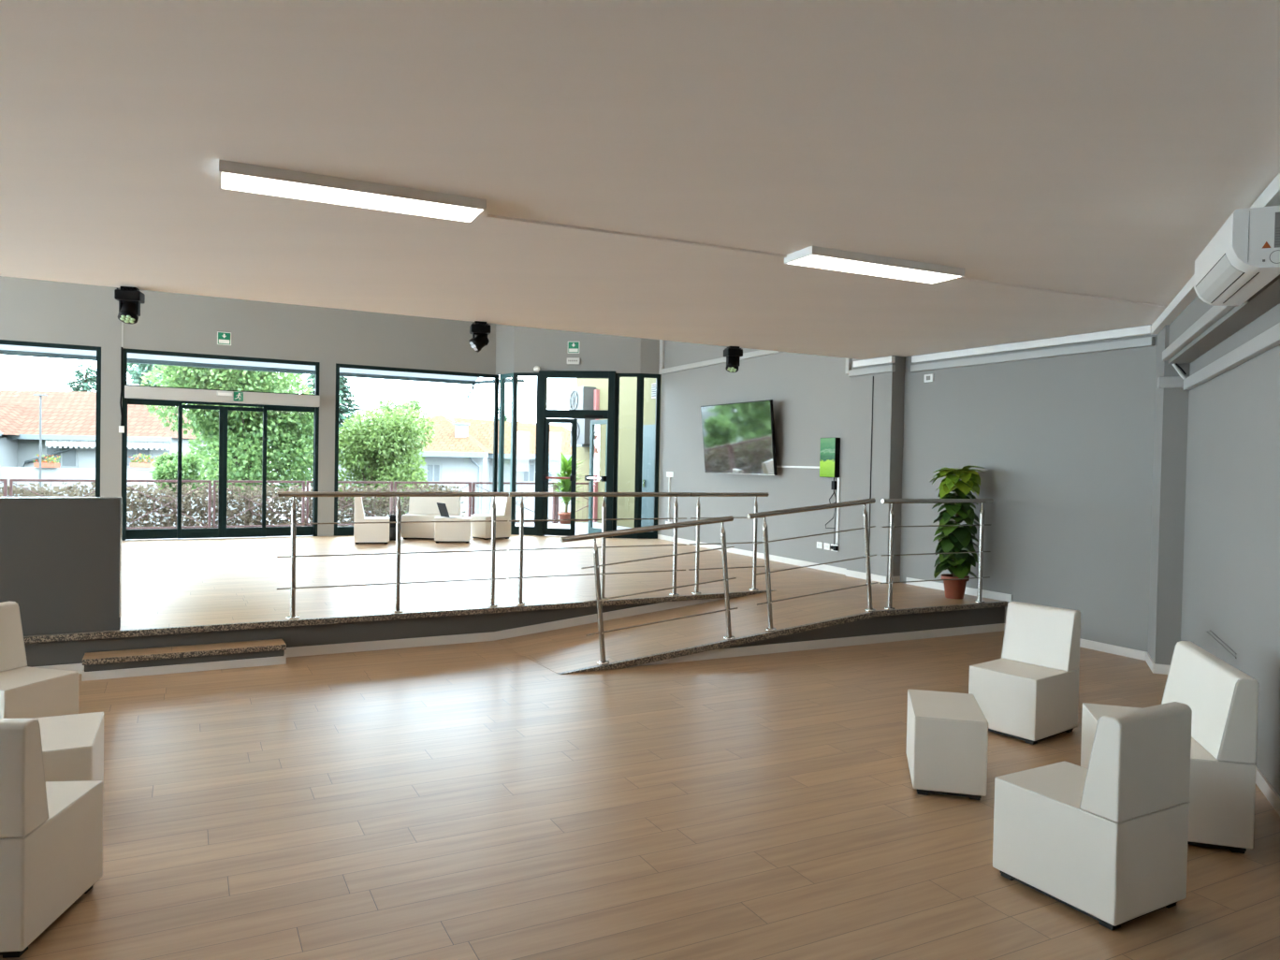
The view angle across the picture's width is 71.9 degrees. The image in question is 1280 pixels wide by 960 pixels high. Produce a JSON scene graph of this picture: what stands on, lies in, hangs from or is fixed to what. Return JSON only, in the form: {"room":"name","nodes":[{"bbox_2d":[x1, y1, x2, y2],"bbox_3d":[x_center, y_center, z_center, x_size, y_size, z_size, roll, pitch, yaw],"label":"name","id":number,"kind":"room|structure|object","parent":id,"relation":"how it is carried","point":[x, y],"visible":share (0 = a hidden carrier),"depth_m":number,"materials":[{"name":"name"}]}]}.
{"room":"community hall","nodes":[
{"label":"community hall","id":0,"kind":"room"},
{"bbox_2d":[0,498,120,636],"bbox_3d":[-7.045,0.608,5.079,7.000,0.995,0.131,1,1,-28],"label":"wall","id":1,"kind":"structure","parent":0,"point":[60,558],"depth_m":6.50,"materials":[{"name":"grey paint"}]},
{"bbox_2d":[0,496,122,617],"bbox_3d":[-7.041,0.555,5.079,7.006,0.905,0.138,1,1,-28],"label":"trim","id":2,"kind":"structure","parent":1,"relation":"attached to","point":[121,498],"depth_m":6.66,"materials":[{"name":"metal"}]},
{"bbox_2d":[0,276,499,540],"bbox_3d":[-8.458,-1.149,13.239,13.295,4.750,0.220,1,1,-30],"label":"wall","id":3,"kind":"structure","parent":0,"point":[31,310],"depth_m":14.18,"materials":[{"name":"grey paint"}]},
{"bbox_2d":[0,339,101,496],"bbox_3d":[-9.427,-0.552,12.619,2.926,2.933,0.076,1,1,-30],"label":"window","id":4,"kind":"structure","parent":3,"relation":"in","point":[97,349],"depth_m":13.28,"materials":[{"name":"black metal"}]},
{"bbox_2d":[118,347,124,432],"bbox_3d":[-7.875,-1.371,13.417,0.070,1.300,0.041,1,1,-30],"label":"wiring","id":5,"kind":"object","parent":3,"relation":"attached to","point":[121,428],"visible":1,"depth_m":13.41,"materials":[{"name":"white plastic"}]},
{"bbox_2d":[121,348,319,540],"bbox_3d":[-6.648,-0.527,14.147,2.860,2.933,0.220,1,1,-30],"label":"door","id":6,"kind":"structure","parent":3,"relation":"in","point":[139,395],"depth_m":14.14,"materials":[{"name":"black metal"}]},
{"bbox_2d":[217,331,231,345],"bbox_3d":[-6.647,-2.263,14.110,0.205,0.205,0.012,1,1,-30],"label":"exit sign","id":7,"kind":"object","parent":3,"relation":"attached to","point":[223,338],"visible":1,"depth_m":14.10,"materials":[{"name":"white paint"}]},
{"bbox_2d":[0,344,524,399],"bbox_3d":[-8.180,-1.937,14.165,13.286,0.619,1.110,1,1,-30],"label":"awning","id":8,"kind":"object","parent":3,"relation":"attached to","point":[8,350],"visible":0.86,"depth_m":15.30,"materials":[{"name":"white fabric"}]},
{"bbox_2d":[334,363,498,536],"bbox_3d":[-3.940,-0.504,15.767,2.922,2.933,0.075,1,1,-30],"label":"window","id":9,"kind":"structure","parent":3,"relation":"in","point":[338,530],"depth_m":15.40,"materials":[{"name":"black metal"}]},
{"bbox_2d":[24,601,1004,667],"bbox_3d":[-5.526,1.213,10.065,16.395,0.304,9.688,1,1,-23],"label":"wall","id":10,"kind":"structure","parent":0,"point":[62,652],"depth_m":7.74,"materials":[{"name":"grey paint"}]},
{"bbox_2d":[34,596,734,673],"bbox_3d":[-5.166,1.304,6.022,14.015,0.256,0.014,1,1,-28],"label":"baseboard","id":11,"kind":"structure","parent":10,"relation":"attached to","point":[308,650],"depth_m":7.94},
{"bbox_2d":[23,589,776,643],"bbox_3d":[-4.932,1.152,6.127,14.524,0.049,0.051,1,1,-28],"label":"trim","id":12,"kind":"structure","parent":10,"relation":"attached to","point":[30,639],"depth_m":7.45,"materials":[{"name":"stone"}]},
{"bbox_2d":[557,610,876,674],"bbox_3d":[0.788,1.365,7.559,3.174,0.304,0.044,1,1,-27],"label":"trim","id":13,"kind":"structure","parent":10,"relation":"attached to","point":[630,662],"depth_m":7.49,"materials":[{"name":"stone"}]},
{"bbox_2d":[631,623,1003,667],"bbox_3d":[1.795,1.491,8.086,4.350,0.078,0.017,1,1,-27],"label":"baseboard","id":14,"kind":"structure","parent":10,"relation":"attached to","point":[740,651],"depth_m":8.04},
{"bbox_2d":[876,600,1007,616],"bbox_3d":[2.982,1.260,8.663,1.735,0.049,0.042,1,1,-27],"label":"trim","id":15,"kind":"structure","parent":10,"relation":"attached to","point":[915,610],"depth_m":8.62,"materials":[{"name":"stone"}]},
{"bbox_2d":[515,522,632,536],"bbox_3d":[-1.415,1.067,17.259,3.349,0.125,4.413,1,1,-28],"label":"floor","id":16,"kind":"structure","parent":0,"point":[580,528],"depth_m":18.52,"materials":[{"name":"tile"}]},
{"bbox_2d":[495,323,659,375],"bbox_3d":[-1.152,-2.676,15.970,3.140,1.512,0.545,1,1,13],"label":"wall","id":17,"kind":"structure","parent":0,"point":[518,349],"depth_m":15.81,"materials":[{"name":"grey paint"}]},
{"bbox_2d":[497,372,513,519],"bbox_3d":[-2.441,-0.484,16.239,0.075,2.933,0.549,0,1,-36],"label":"window","id":18,"kind":"structure","parent":17,"relation":"in","point":[502,377],"depth_m":16.39,"materials":[{"name":"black metal"}]},
{"bbox_2d":[510,372,538,535],"bbox_3d":[-2.066,-0.471,15.996,0.485,2.933,0.075,1,1,8],"label":"window","id":19,"kind":"structure","parent":17,"relation":"in","point":[515,530],"depth_m":15.98,"materials":[{"name":"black metal"}]},
{"bbox_2d":[536,370,615,538],"bbox_3d":[-1.122,-0.467,15.972,1.389,2.963,0.636,1,1,8],"label":"door","id":20,"kind":"structure","parent":17,"relation":"in","point":[545,416],"depth_m":15.79,"materials":[{"name":"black metal"}]},
{"bbox_2d":[612,373,639,538],"bbox_3d":[-0.234,-0.430,15.724,0.442,2.933,0.075,1,1,8],"label":"window","id":21,"kind":"structure","parent":17,"relation":"in","point":[618,375],"depth_m":15.69,"materials":[{"name":"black metal"}]},
{"bbox_2d":[637,373,660,538],"bbox_3d":[0.153,-0.422,15.733,0.376,2.933,0.070,1,1,-13],"label":"window","id":22,"kind":"structure","parent":17,"relation":"in","point":[648,534],"depth_m":15.71,"materials":[{"name":"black metal"}]},
{"bbox_2d":[575,377,655,527],"bbox_3d":[-0.044,-0.423,19.245,0.300,6.600,6.168,1,1,-28],"label":"wall","id":23,"kind":"structure","parent":0,"point":[628,385],"depth_m":19.58,"materials":[{"name":"paint"}]},
{"bbox_2d":[568,386,596,409],"bbox_3d":[-1.392,-1.870,21.085,0.360,0.670,0.840,1,1,-28],"label":"condenser","id":24,"kind":"object","parent":23,"relation":"attached to","point":[581,398],"visible":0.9,"depth_m":20.76,"materials":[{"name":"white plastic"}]},
{"bbox_2d":[569,418,595,447],"bbox_3d":[-1.355,-1.128,21.001,0.360,0.670,0.840,1,1,-28],"label":"condenser","id":25,"kind":"object","parent":23,"relation":"attached to","point":[583,434],"visible":0.5,"depth_m":20.67,"materials":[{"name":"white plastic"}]},
{"bbox_2d":[593,389,599,522],"bbox_3d":[-1.087,-0.449,20.823,0.080,3.350,0.320,1,1,-28],"label":"pillar","id":26,"kind":"structure","parent":23,"relation":"attached to","point":[596,400],"depth_m":20.68,"materials":[{"name":"paint"}]},
{"bbox_2d":[640,424,654,526],"bbox_3d":[0.209,-0.025,18.358,0.070,2.250,0.776,1,1,-28],"label":"service door","id":27,"kind":"structure","parent":23,"relation":"in","point":[648,430],"depth_m":18.42,"materials":[{"name":"blue paint"}]},
{"bbox_2d":[0,0,1279,359],"bbox_3d":[-2.330,-2.334,1.820,18.143,1.896,10.719,1,1,-29],"label":"ceiling","id":28,"kind":"structure","parent":0,"point":[1098,148],"depth_m":3.69,"materials":[{"name":"paint"}]},
{"bbox_2d":[114,286,145,324],"bbox_3d":[-4.031,-1.377,6.969,0.180,0.284,0.176,1,1,-17],"label":"spotlight","id":29,"kind":"object","parent":28,"relation":"attached to","point":[129,298],"visible":1,"depth_m":6.92,"materials":[{"name":"black plastic"}]},
{"bbox_2d":[218,160,486,223],"bbox_3d":[-1.378,-1.390,4.295,1.210,0.050,0.290,1,1,-25],"label":"ceiling light","id":30,"kind":"object","parent":28,"relation":"attached to","point":[233,176],"visible":1,"depth_m":4.22,"materials":[{"name":"white paint"}]},
{"bbox_2d":[468,320,490,352],"bbox_3d":[-1.524,-1.353,8.374,0.192,0.286,0.161,1,1,-17],"label":"spotlight","id":31,"kind":"object","parent":28,"relation":"attached to","point":[482,329],"visible":1,"depth_m":8.32,"materials":[{"name":"black plastic"}]},
{"bbox_2d":[486,214,786,257],"bbox_3d":[0.060,-1.395,5.087,1.913,0.014,0.022,1,1,-24],"label":"duct","id":32,"kind":"object","parent":28,"relation":"attached to","point":[487,215],"visible":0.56,"depth_m":5.03,"materials":[{"name":"paint"}]},
{"bbox_2d":[723,346,742,372],"bbox_3d":[1.028,-1.331,9.751,0.180,0.282,0.170,1,1,-17],"label":"spotlight","id":33,"kind":"object","parent":28,"relation":"attached to","point":[733,354],"visible":1,"depth_m":9.70,"materials":[{"name":"black plastic"}]},
{"bbox_2d":[784,246,964,284],"bbox_3d":[1.502,-1.358,5.609,1.210,0.050,0.290,1,1,-25],"label":"ceiling light","id":34,"kind":"object","parent":28,"relation":"attached to","point":[812,256],"visible":1,"depth_m":5.53,"materials":[{"name":"white paint"}]},
{"bbox_2d":[952,277,1165,307],"bbox_3d":[3.088,-1.360,6.424,2.193,0.014,0.022,1,1,-24],"label":"duct","id":35,"kind":"object","parent":28,"relation":"attached to","point":[959,279],"visible":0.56,"depth_m":6.38,"materials":[{"name":"paint"}]},
{"bbox_2d":[0,630,1279,959],"bbox_3d":[-3.329,1.527,6.090,16.492,0.120,19.304,1,1,-28],"label":"floor","id":36,"kind":"structure","parent":0,"point":[475,800],"depth_m":4.00,"materials":[{"name":"brown wood"}]},
{"bbox_2d":[0,601,78,718],"bbox_3d":[-3.503,1.101,4.877,0.526,0.772,0.453,1,1,14],"label":"lounge chair","id":37,"kind":"object","parent":36,"relation":"on","point":[26,691],"visible":0.79,"depth_m":4.92,"materials":[{"name":"white leather"}]},
{"bbox_2d":[0,718,102,958],"bbox_3d":[-2.239,1.161,3.081,0.453,0.772,0.526,1,1,-6],"label":"lounge chair","id":38,"kind":"object","parent":36,"relation":"on","point":[51,832],"visible":1,"depth_m":2.92,"materials":[{"name":"white leather"}]},
{"bbox_2d":[33,712,103,786],"bbox_3d":[-2.617,1.323,3.932,0.350,0.400,0.570,1,1,-27],"label":"pouf","id":39,"kind":"object","parent":36,"relation":"on","point":[72,745],"visible":0.35,"depth_m":3.82,"materials":[{"name":"white leather"}]},
{"bbox_2d":[81,639,286,681],"bbox_3d":[-3.471,1.373,6.785,1.374,0.155,0.266,1,1,-28],"label":"step","id":40,"kind":"structure","parent":36,"relation":"on","point":[194,658],"depth_m":6.69,"materials":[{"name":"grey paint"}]},
{"bbox_2d":[28,534,1002,636],"bbox_3d":[-5.561,1.049,10.156,16.394,0.020,9.480,1,1,-23],"label":"platform","id":41,"kind":"object","parent":36,"relation":"on","point":[180,582],"visible":0.65,"depth_m":10.02,"materials":[{"name":"brown wood"}]},
{"bbox_2d":[353,496,389,544],"bbox_3d":[-4.218,0.607,13.895,0.526,0.772,0.453,1,1,-16],"label":"lounge chair","id":42,"kind":"object","parent":41,"relation":"on","point":[367,532],"visible":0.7,"depth_m":13.67,"materials":[{"name":"white leather"}]},
{"bbox_2d":[388,510,395,540],"bbox_3d":[-4.041,0.745,14.423,0.260,0.483,0.293,1,1,-15],"label":"backpack","id":43,"kind":"object","parent":41,"relation":"on","point":[392,517],"visible":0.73,"depth_m":14.32,"materials":[{"name":"black fabric"}]},
{"bbox_2d":[276,491,509,619],"bbox_3d":[-2.105,0.628,7.713,1.983,1.052,0.100,1,1,-28],"label":"railing","id":44,"kind":"object","parent":41,"relation":"on","point":[294,494],"visible":1,"depth_m":7.68,"materials":[{"name":"metal"}]},
{"bbox_2d":[401,496,460,538],"bbox_3d":[-3.513,0.603,14.866,0.863,0.772,0.526,1,1,3],"label":"bench","id":45,"kind":"object","parent":41,"relation":"on","point":[420,508],"visible":0.61,"depth_m":14.97,"materials":[{"name":"white leather"}]},
{"bbox_2d":[434,516,470,542],"bbox_3d":[-3.037,0.809,14.299,0.570,0.400,0.350,1,1,-12],"label":"pouf","id":46,"kind":"object","parent":41,"relation":"on","point":[443,531],"visible":0.98,"depth_m":14.13,"materials":[{"name":"white leather"}]},
{"bbox_2d":[470,496,511,539],"bbox_3d":[-2.552,0.616,15.136,0.526,0.772,0.453,0,2,-44],"label":"lounge chair","id":47,"kind":"object","parent":41,"relation":"on","point":[503,504],"visible":0.78,"depth_m":15.05,"materials":[{"name":"white leather"}]},
{"bbox_2d":[508,492,690,605],"bbox_3d":[-0.357,0.645,8.648,1.950,1.052,0.100,1,1,-28],"label":"railing","id":48,"kind":"object","parent":41,"relation":"on","point":[603,519],"visible":0.94,"depth_m":8.63,"materials":[{"name":"metal"}]},
{"bbox_2d":[688,492,769,594],"bbox_3d":[0.941,0.657,9.342,0.975,1.052,0.100,1,1,-28],"label":"railing","id":49,"kind":"object","parent":41,"relation":"on","point":[697,544],"visible":0.91,"depth_m":9.29,"materials":[{"name":"metal"}]},
{"bbox_2d":[879,498,993,610],"bbox_3d":[2.928,0.710,8.677,1.450,1.052,0.100,1,1,-27],"label":"railing","id":50,"kind":"object","parent":41,"relation":"on","point":[981,525],"visible":1,"depth_m":8.63,"materials":[{"name":"metal"}]},
{"bbox_2d":[930,465,984,598],"bbox_3d":[3.302,0.540,9.213,0.541,1.386,0.541,1,1,0],"label":"potted plant","id":51,"kind":"object","parent":41,"relation":"on","point":[953,538],"visible":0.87,"depth_m":9.11,"materials":[{"name":"green plant"}]},
{"bbox_2d":[906,688,988,799],"bbox_3d":[1.618,1.392,4.690,0.350,0.400,0.570,1,1,13],"label":"pouf","id":52,"kind":"object","parent":36,"relation":"on","point":[947,733],"visible":1,"depth_m":4.43,"materials":[{"name":"white leather"}]},
{"bbox_2d":[968,601,1080,744],"bbox_3d":[2.443,1.205,5.613,0.526,0.772,0.453,0,1,-38],"label":"lounge chair","id":53,"kind":"object","parent":36,"relation":"on","point":[1030,694],"visible":0.98,"depth_m":5.54,"materials":[{"name":"white leather"}]},
{"bbox_2d":[992,701,1192,930],"bbox_3d":[1.767,1.232,3.476,0.453,0.772,0.526,1,1,-29],"label":"lounge chair","id":54,"kind":"object","parent":36,"relation":"on","point":[1106,840],"visible":1,"depth_m":3.27,"materials":[{"name":"white leather"}]},
{"bbox_2d":[1080,640,1258,853],"bbox_3d":[2.529,1.232,4.294,0.526,0.772,0.863,1,1,16],"label":"lounge chair","id":55,"kind":"object","parent":36,"relation":"on","point":[1222,699],"visible":0.6,"depth_m":3.87,"materials":[{"name":"white leather"}]},
{"bbox_2d":[494,590,866,674],"bbox_3d":[0.425,1.358,8.190,3.254,0.325,1.474,1,1,-27],"label":"ramp","id":56,"kind":"structure","parent":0,"point":[569,648],"depth_m":8.06,"materials":[{"name":"brown wood"}]},
{"bbox_2d":[560,515,737,665],"bbox_3d":[0.111,0.889,7.260,1.650,1.176,0.100,1,1,-27],"label":"railing","id":57,"kind":"object","parent":56,"relation":"on","point":[595,535],"visible":1,"depth_m":7.21,"materials":[{"name":"metal"}]},
{"bbox_2d":[747,498,878,631],"bbox_3d":[1.593,0.751,8.004,1.481,1.172,0.100,1,1,-27],"label":"railing","id":58,"kind":"object","parent":56,"relation":"on","point":[865,502],"visible":1,"depth_m":7.95,"materials":[{"name":"metal"}]},
{"bbox_2d":[657,340,904,576],"bbox_3d":[1.796,-0.942,13.069,0.300,4.750,6.042,1,1,-25],"label":"wall","id":59,"kind":"structure","parent":0,"point":[810,394],"depth_m":12.42,"materials":[{"name":"grey paint"}]},
{"bbox_2d":[658,349,782,374],"bbox_3d":[1.454,-1.856,13.402,0.051,0.080,5.100,1,1,-25],"label":"cable trunking","id":60,"kind":"object","parent":59,"relation":"attached to","point":[760,353],"visible":0.44,"depth_m":14.03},
{"bbox_2d":[700,399,777,475],"bbox_3d":[1.475,-0.611,13.050,0.258,1.045,1.859,1,1,-27],"label":"television","id":61,"kind":"object","parent":59,"relation":"attached to","point":[738,438],"visible":1,"depth_m":12.90,"materials":[{"name":"black plastic"}]},
{"bbox_2d":[657,534,846,574],"bbox_3d":[1.477,1.078,13.330,0.014,0.078,5.362,1,1,-25],"label":"baseboard","id":62,"kind":"structure","parent":59,"relation":"attached to","point":[823,567],"depth_m":12.52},
{"bbox_2d":[819,437,840,477],"bbox_3d":[2.426,-0.287,11.287,0.079,0.505,0.310,1,1,-25],"label":"wall display","id":63,"kind":"object","parent":59,"relation":"attached to","point":[830,447],"visible":1,"depth_m":11.22,"materials":[{"name":"black plastic"}]},
{"bbox_2d":[846,355,895,581],"bbox_3d":[2.830,-0.049,10.632,0.200,3.100,0.700,1,1,-28],"label":"wall","id":64,"kind":"structure","parent":0,"point":[861,388],"depth_m":10.54,"materials":[{"name":"grey paint"}]},
{"bbox_2d":[845,569,887,582],"bbox_3d":[2.712,1.156,10.605,0.014,0.078,0.700,1,1,-28],"label":"baseboard","id":65,"kind":"structure","parent":64,"relation":"attached to","point":[852,574],"depth_m":10.62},
{"bbox_2d":[848,364,895,376],"bbox_3d":[2.757,-1.302,10.526,0.050,0.075,0.748,1,1,-28],"label":"cable trunking","id":66,"kind":"object","parent":64,"relation":"attached to","point":[890,368],"visible":1,"depth_m":10.47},
{"bbox_2d":[853,356,895,367],"bbox_3d":[2.775,-1.403,10.494,0.050,0.073,0.660,1,1,-28],"label":"trim","id":67,"kind":"structure","parent":64,"relation":"attached to","point":[887,359],"depth_m":10.45,"materials":[{"name":"white paint"}]},
{"bbox_2d":[899,324,1157,652],"bbox_3d":[3.945,-0.822,9.072,0.300,4.750,3.107,1,1,-28],"label":"wall","id":68,"kind":"structure","parent":0,"point":[1064,444],"depth_m":8.60,"materials":[{"name":"grey paint"}]},
{"bbox_2d":[905,577,1012,601],"bbox_3d":[3.446,1.189,9.635,0.015,0.078,1.450,1,1,-28],"label":"baseboard","id":69,"kind":"structure","parent":68,"relation":"attached to","point":[994,595],"depth_m":9.45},
{"bbox_2d":[911,325,1151,363],"bbox_3d":[3.816,-1.353,8.953,0.050,0.073,2.807,1,1,-28],"label":"trim","id":70,"kind":"structure","parent":68,"relation":"attached to","point":[1145,329],"depth_m":8.68,"materials":[{"name":"white paint"}]},
{"bbox_2d":[910,336,1154,372],"bbox_3d":[3.814,-1.250,8.960,0.045,0.075,2.837,1,1,-28],"label":"cable trunking","id":71,"kind":"object","parent":68,"relation":"attached to","point":[1149,341],"visible":1,"depth_m":8.68,"materials":[{"name":"plastic"}]},
{"bbox_2d":[1003,623,1145,660],"bbox_3d":[4.092,1.530,8.427,0.015,0.078,1.507,1,1,-28],"label":"baseboard","id":72,"kind":"structure","parent":68,"relation":"attached to","point":[1087,644],"depth_m":8.02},
{"bbox_2d":[1150,172,1279,334],"bbox_3d":[2.297,-1.260,2.708,0.081,0.078,11.102,2,1,24],"label":"trim","id":73,"kind":"structure","parent":68,"relation":"attached to","point":[1270,196],"depth_m":6.04,"materials":[{"name":"white paint"}]},
{"bbox_2d":[1147,324,1189,665],"bbox_3d":[4.551,-0.779,7.448,0.298,4.750,0.580,2,1,24],"label":"wall column","id":74,"kind":"structure","parent":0,"point":[1171,404],"depth_m":7.24,"materials":[{"name":"grey paint"}]},
{"bbox_2d":[1145,651,1170,674],"bbox_3d":[4.436,1.555,7.504,0.192,0.078,0.574,2,1,24],"label":"baseboard","id":75,"kind":"structure","parent":74,"relation":"attached to","point":[1156,668],"depth_m":7.27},
{"bbox_2d":[1157,376,1188,388],"bbox_3d":[4.356,-0.798,7.206,0.220,0.090,0.060,2,1,24],"label":"cable trunking","id":76,"kind":"object","parent":74,"relation":"attached to","point":[1168,382],"visible":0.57,"depth_m":7.19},
{"bbox_2d":[1168,274,1279,363],"bbox_3d":[2.324,-1.223,2.369,0.251,0.655,10.502,2,1,24],"label":"beam","id":77,"kind":"structure","parent":0,"point":[1268,297],"depth_m":5.64,"materials":[{"name":"grey paint"}]},
{"bbox_2d":[1162,305,1235,361],"bbox_3d":[3.745,-1.004,5.965,0.045,0.075,2.820,2,1,24],"label":"cable trunking","id":78,"kind":"object","parent":77,"relation":"attached to","point":[1214,313],"visible":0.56,"depth_m":5.79,"materials":[{"name":"plastic"}]},
{"bbox_2d":[1193,205,1279,305],"bbox_3d":[2.853,-1.041,4.218,0.211,0.262,0.967,2,1,24],"label":"air conditioner","id":79,"kind":"object","parent":77,"relation":"attached to","point":[1243,257],"visible":1,"depth_m":3.91,"materials":[{"name":"white plastic"}]},
{"bbox_2d":[1180,303,1279,796],"bbox_3d":[2.555,-0.723,2.491,0.301,4.750,11.502,2,1,24],"label":"wall","id":80,"kind":"structure","parent":0,"point":[1231,569],"depth_m":5.31,"materials":[{"name":"grey paint"}]},
{"bbox_2d":[1183,322,1279,390],"bbox_3d":[3.116,-0.739,4.188,0.048,0.090,6.460,2,1,24],"label":"cable trunking","id":81,"kind":"object","parent":80,"relation":"attached to","point":[1269,339],"visible":1,"depth_m":5.30,"materials":[{"name":"plastic"}]},
{"bbox_2d":[1255,765,1279,815],"bbox_3d":[2.284,1.610,2.417,0.014,0.078,10.502,2,1,24],"label":"baseboard","id":82,"kind":"structure","parent":80,"relation":"attached to","point":[1263,784],"depth_m":4.49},
{"label":"outside","id":83,"kind":"structure","parent":0,"visible":0},
{"bbox_2d":[266,482,312,524],"bbox_3d":[-15.038,1.758,67.052,150.000,0.200,106.000,1,1,0],"label":"ground","id":84,"kind":"structure","parent":83,"point":[283,517],"depth_m":54.25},
{"bbox_2d":[33,393,47,496],"bbox_3d":[-18.356,-0.127,27.010,0.340,4.982,0.160,1,1,0],"label":"street lamp","id":85,"kind":"object","parent":84,"relation":"on","point":[39,395],"visible":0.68,"depth_m":26.97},
{"bbox_2d":[58,362,96,392],"bbox_3d":[-29.419,-2.247,46.971,5.165,8.010,5.116,2,1,30],"label":"conifer","id":86,"kind":"object","parent":84,"relation":"on","point":[83,384],"visible":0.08,"depth_m":46.69,"materials":[{"name":"green plant"}]},
{"bbox_2d":[0,382,266,529],"bbox_3d":[-24.052,-0.944,35.648,15.018,6.056,10.700,1,1,0],"label":"house","id":87,"kind":"structure","parent":84,"relation":"on","point":[68,417],"depth_m":32.49,"materials":[{"name":"paint"}]},
{"bbox_2d":[32,454,60,467],"bbox_3d":[-20.341,-0.670,30.334,0.853,0.482,0.414,1,1,0],"label":"flower box","id":88,"kind":"object","parent":87,"relation":"on","point":[36,464],"visible":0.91,"depth_m":30.20,"materials":[{"name":"ceramic"}]},
{"bbox_2d":[129,453,155,467],"bbox_3d":[-17.108,-0.671,30.325,0.885,0.484,0.406,1,1,0],"label":"flower box","id":89,"kind":"object","parent":87,"relation":"on","point":[133,464],"visible":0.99,"depth_m":30.22,"materials":[{"name":"ceramic"}]},
{"bbox_2d":[127,363,169,386],"bbox_3d":[-25.201,-2.766,46.130,4.291,9.251,3.393,1,1,0],"label":"broadleaf tree","id":90,"kind":"object","parent":84,"relation":"on","point":[136,371],"visible":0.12,"depth_m":45.54,"materials":[{"name":"green plant"}]},
{"bbox_2d":[148,450,208,525],"bbox_3d":[-10.839,0.982,20.651,1.273,3.310,1.057,2,1,24],"label":"shrub","id":91,"kind":"object","parent":84,"relation":"on","point":[166,465],"visible":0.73,"depth_m":20.48,"materials":[{"name":"green plant"}]},
{"bbox_2d":[140,364,314,525],"bbox_3d":[-10.567,-0.711,23.390,3.942,6.602,3.918,1,1,7],"label":"broadleaf tree","id":92,"kind":"object","parent":84,"relation":"on","point":[244,428],"visible":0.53,"depth_m":22.73,"materials":[{"name":"green plant"}]},
{"bbox_2d":[0,481,465,529],"bbox_3d":[-11.764,1.365,16.885,17.198,2.763,1.351,1,1,-30],"label":"hedge","id":93,"kind":"object","parent":84,"relation":"on","point":[270,492],"visible":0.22,"depth_m":18.41,"materials":[{"name":"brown plant"}]},
{"bbox_2d":[284,374,364,487],"bbox_3d":[-14.842,-2.082,41.943,5.588,8.453,5.652,2,1,39],"label":"conifer","id":94,"kind":"object","parent":84,"relation":"on","point":[344,389],"visible":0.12,"depth_m":41.59,"materials":[{"name":"green plant"}]},
{"bbox_2d":[337,406,435,516],"bbox_3d":[-7.105,0.294,23.946,2.972,4.710,2.618,1,1,-11],"label":"broadleaf tree","id":95,"kind":"object","parent":84,"relation":"on","point":[380,444],"visible":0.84,"depth_m":23.36,"materials":[{"name":"green plant"}]},
{"bbox_2d":[376,396,422,419],"bbox_3d":[-12.860,-1.189,46.998,2.519,6.553,1.422,1,1,-24],"label":"broadleaf tree","id":96,"kind":"object","parent":84,"relation":"on","point":[389,406],"visible":0.31,"depth_m":46.72,"materials":[{"name":"green plant"}]},
{"bbox_2d":[337,414,571,526],"bbox_3d":[-6.524,-0.106,35.947,10.586,5.066,10.120,1,1,0],"label":"house","id":97,"kind":"structure","parent":84,"relation":"on","point":[461,449],"depth_m":32.95,"materials":[{"name":"paint"}]},
{"bbox_3d":[-10.097,1.885,14.501,22.232,1.770,14.912,1,1,0],"label":"terrace","id":98,"kind":"object","parent":84,"relation":"on","visible":0},
{"bbox_2d":[3,479,95,496],"bbox_3d":[-10.435,0.476,15.892,1.662,0.980,0.100,1,1,-30],"label":"terrace railing","id":99,"kind":"object","parent":98,"relation":"on","point":[11,481],"visible":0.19,"depth_m":15.68,"materials":[{"name":"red metal"}]},
{"bbox_2d":[126,480,208,529],"bbox_3d":[-9.035,0.488,16.695,1.562,0.980,0.100,1,1,-30],"label":"terrace railing","id":100,"kind":"object","parent":98,"relation":"on","point":[147,481],"visible":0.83,"depth_m":16.70,"materials":[{"name":"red metal"}]},
{"bbox_2d":[207,480,302,528],"bbox_3d":[-7.612,0.501,17.511,1.714,0.980,0.100,1,1,-30],"label":"terrace railing","id":101,"kind":"object","parent":98,"relation":"on","point":[210,481],"visible":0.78,"depth_m":17.34,"materials":[{"name":"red metal"}]},
{"bbox_2d":[301,480,391,526],"bbox_3d":[-6.097,0.514,18.381,1.775,0.980,0.100,1,1,-30],"label":"terrace railing","id":102,"kind":"object","parent":98,"relation":"on","point":[303,482],"visible":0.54,"depth_m":18.26,"materials":[{"name":"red metal"}]},
{"bbox_2d":[389,481,469,517],"bbox_3d":[-4.571,0.528,19.257,1.741,0.980,0.100,1,1,-30],"label":"terrace railing","id":103,"kind":"object","parent":98,"relation":"on","point":[395,483],"visible":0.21,"depth_m":18.92,"materials":[{"name":"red metal"}]},
{"bbox_2d":[467,481,553,522],"bbox_3d":[-2.926,0.542,20.201,2.048,0.980,0.100,1,1,-30],"label":"terrace railing","id":104,"kind":"object","parent":98,"relation":"on","point":[472,501],"visible":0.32,"depth_m":19.77,"materials":[{"name":"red metal"}]},
{"bbox_2d":[549,451,586,523],"bbox_3d":[-1.619,0.195,19.426,1.024,1.756,0.983,0,1,-39],"label":"dracaena","id":105,"kind":"object","parent":98,"relation":"on","point":[565,469],"visible":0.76,"depth_m":19.31,"materials":[{"name":"plant"}]},
{"bbox_2d":[552,482,589,523],"bbox_3d":[-1.148,0.558,21.221,2.048,0.980,0.100,1,1,-30],"label":"terrace railing","id":106,"kind":"object","parent":98,"relation":"on","point":[555,500],"visible":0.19,"depth_m":20.73,"materials":[{"name":"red metal"}]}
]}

